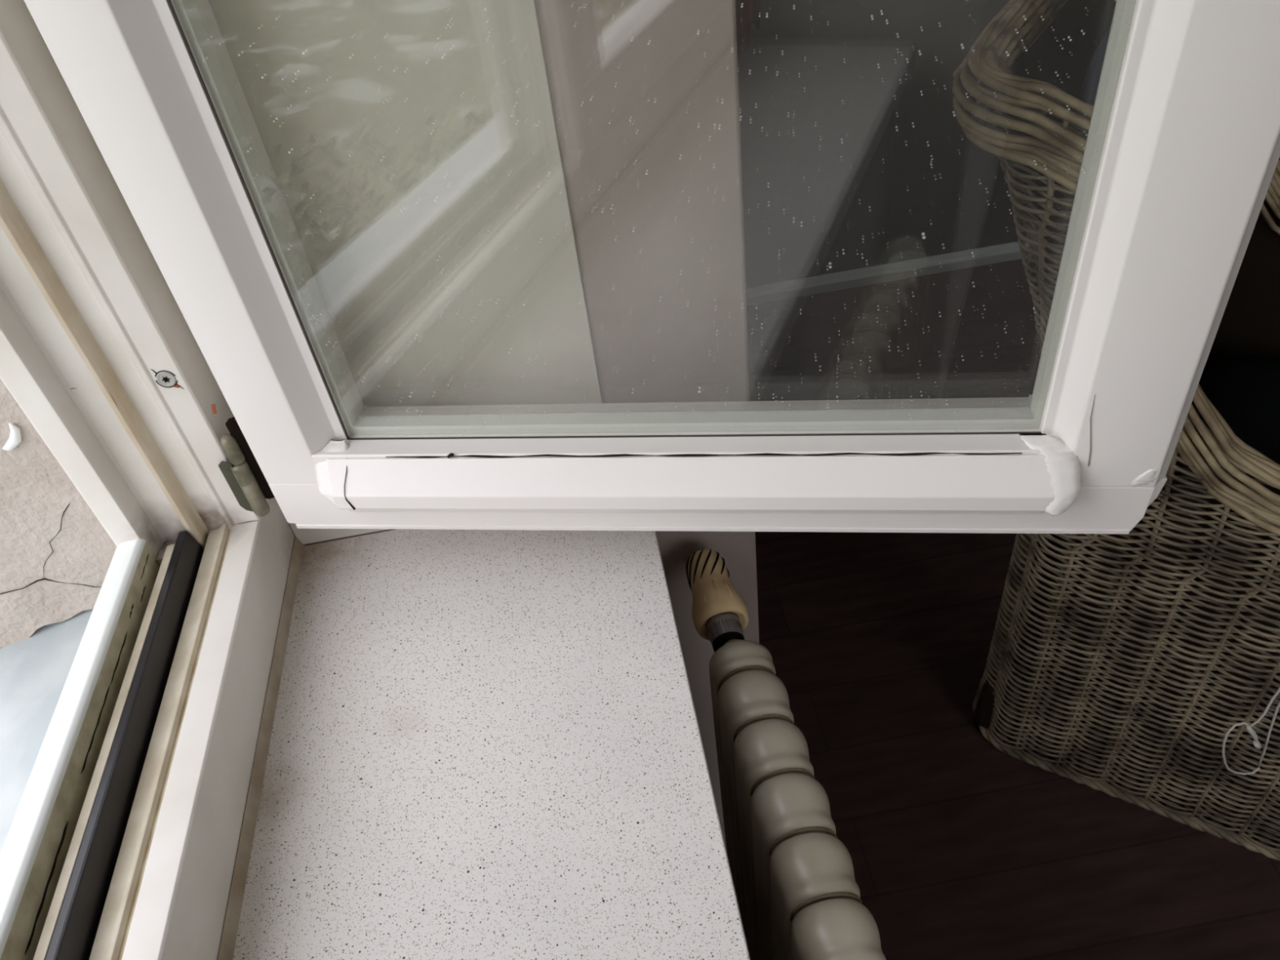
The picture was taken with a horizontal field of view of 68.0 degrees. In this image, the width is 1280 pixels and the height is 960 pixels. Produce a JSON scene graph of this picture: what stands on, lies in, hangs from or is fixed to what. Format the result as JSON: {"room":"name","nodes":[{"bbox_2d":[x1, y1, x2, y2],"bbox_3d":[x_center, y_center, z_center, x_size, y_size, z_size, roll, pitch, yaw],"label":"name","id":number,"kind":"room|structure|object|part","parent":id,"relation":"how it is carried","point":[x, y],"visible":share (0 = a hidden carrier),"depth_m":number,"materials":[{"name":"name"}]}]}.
{"room":"living room","nodes":[
{"label":"living room","id":0,"kind":"room"},
{"bbox_2d":[0,378,116,648],"bbox_3d":[-0.606,-0.722,0.039,0.206,2.287,0.066,-10,42,-2],"label":"wall","id":1,"kind":"structure","parent":0,"point":[56,556],"depth_m":0.71,"materials":[{"name":"beige paint"}]},
{"bbox_2d":[288,0,759,853],"bbox_3d":[-0.216,-0.196,1.798,0.495,5.500,1.755,-10,42,-2],"label":"wall","id":2,"kind":"structure","parent":0,"point":[670,77],"depth_m":0.67,"materials":[{"name":"beige paint"}]},
{"bbox_2d":[208,0,602,544],"bbox_3d":[-0.238,-0.517,0.327,0.279,1.493,0.003,-10,42,-2],"label":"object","id":3,"kind":"structure","parent":2,"relation":"attached to","point":[310,119],"depth_m":0.63,"materials":[{"name":"beige paint"}]},
{"bbox_2d":[735,0,759,53],"bbox_3d":[0.009,-0.763,0.308,0.045,1.210,0.020,-22,44,-15],"label":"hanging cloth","id":4,"kind":"object","parent":2,"relation":"hanging from","point":[749,12],"visible":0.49,"depth_m":0.70,"materials":[{"name":"fabric"}]},
{"bbox_2d":[737,0,1279,288],"bbox_3d":[1.673,-1.852,1.744,3.798,2.800,0.200,-10,42,-2],"label":"wall","id":5,"kind":"structure","parent":0,"point":[868,115],"depth_m":2.30,"materials":[{"name":"grey paint"}]},
{"bbox_2d":[746,240,1031,306],"bbox_3d":[1.788,-0.756,2.583,3.698,0.040,0.025,-10,42,-2],"label":"baseboard","id":6,"kind":"structure","parent":5,"relation":"attached to","point":[1009,251],"depth_m":2.54,"materials":[{"name":"grey"}]},
{"bbox_2d":[746,258,1279,959],"bbox_3d":[1.957,0.756,1.002,4.200,0.100,4.800,-10,42,-2],"label":"floor","id":7,"kind":"structure","parent":0,"point":[959,847],"depth_m":1.55,"materials":[{"name":"brown wood"}]},
{"bbox_2d":[685,548,886,959],"bbox_3d":[0.172,0.578,0.841,0.057,0.762,0.760,-12,42,-4],"label":"radiator","id":8,"kind":"object","parent":7,"relation":"on","point":[797,893],"visible":1,"depth_m":0.71,"materials":[{"name":"beige metal"}]},
{"bbox_2d":[951,0,1279,860],"bbox_3d":[0.835,-0.096,1.264,0.830,1.042,0.668,18,48,26],"label":"wicker armchair","id":9,"kind":"object","parent":7,"relation":"on","point":[1122,666],"visible":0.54,"depth_m":1.20,"materials":[{"name":"grey wicker"}]},
{"bbox_3d":[0.558,0.354,1.504,0.042,0.120,0.042,-10,42,-2],"label":"leg","id":10,"kind":"part","parent":9,"relation":"part of","materials":[{"name":"brown wicker"}]},
{"bbox_2d":[1079,22,1111,105],"bbox_3d":[0.642,-0.342,1.171,0.204,0.452,0.450,19,48,27],"label":"cushion","id":11,"kind":"object","parent":9,"relation":"on","point":[1089,88],"visible":0.02,"depth_m":0.99,"materials":[{"name":"blue fabric"}]},
{"bbox_2d":[1222,687,1279,774],"bbox_3d":[0.508,-0.300,0.410,0.059,1.644,0.008,-10,42,-2],"label":"cable","id":12,"kind":"object","parent":9,"relation":"on","point":[1257,745],"visible":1,"depth_m":0.91,"materials":[{"name":"grey plastic"}]},
{"bbox_3d":[-0.038,1.681,1.439,0.580,3.185,1.290,-10,42,-2],"label":"wall","id":13,"kind":"structure","parent":0,"visible":0},
{"bbox_2d":[0,609,93,854],"bbox_3d":[-0.410,0.536,0.326,0.252,0.085,1.245,-10,42,-2],"label":"windowsill","id":14,"kind":"object","parent":13,"relation":"on","point":[34,670],"visible":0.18,"depth_m":0.72,"materials":[{"name":"white metal"}]},
{"bbox_2d":[232,528,750,959],"bbox_3d":[-0.052,0.463,0.358,0.304,0.030,1.288,-10,42,-2],"label":"windowsill","id":15,"kind":"object","parent":13,"relation":"on","point":[485,744],"visible":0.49,"depth_m":0.64,"materials":[{"name":"white stone"}]},
{"bbox_2d":[0,0,1279,959],"bbox_3d":[-0.011,-0.098,-0.152,0.735,1.524,1.343,-10,42,-2],"label":"window","id":16,"kind":"structure","parent":13,"relation":"in","point":[131,835],"depth_m":0.60,"materials":[{"name":"white paint"}]},
{"bbox_2d":[151,368,184,389],"bbox_3d":[-0.323,-0.069,0.647,0.015,0.020,0.002,-10,42,-2],"label":"screw","id":17,"kind":"object","parent":16,"relation":"attached to","point":[164,379],"visible":1,"depth_m":0.65,"materials":[{"name":"silver metal"}]},
{"bbox_3d":[-0.243,0.471,0.303,0.078,0.073,1.249,-10,42,-2],"label":"rail","id":18,"kind":"part","parent":16,"relation":"part of","materials":[{"name":"white paint"}]},
{"bbox_2d":[210,404,217,413],"bbox_3d":[-0.300,-0.050,0.667,0.005,0.008,0.002,0,43,9],"label":"red mark","id":19,"kind":"object","parent":16,"relation":"on","point":[213,406],"depth_m":0.67,"materials":[{"name":"red paint"}]},
{"bbox_3d":[-0.051,-0.481,0.242,0.655,1.368,0.079,0,43,9],"label":"window sash","id":20,"kind":"part","parent":16,"relation":"part of","materials":[{"name":"white plastic"}]},
{"bbox_3d":[-0.042,-0.482,0.241,0.489,1.240,0.004,0,43,9],"label":"pane","id":21,"kind":"part","parent":16,"relation":"part of","materials":[{"name":"clear glass"}]},
{"bbox_3d":[0.033,-0.002,0.689,0.612,0.046,0.062,0,43,9],"label":"rail","id":22,"kind":"part","parent":16,"relation":"part of","materials":[{"name":"white paint"}]}
]}

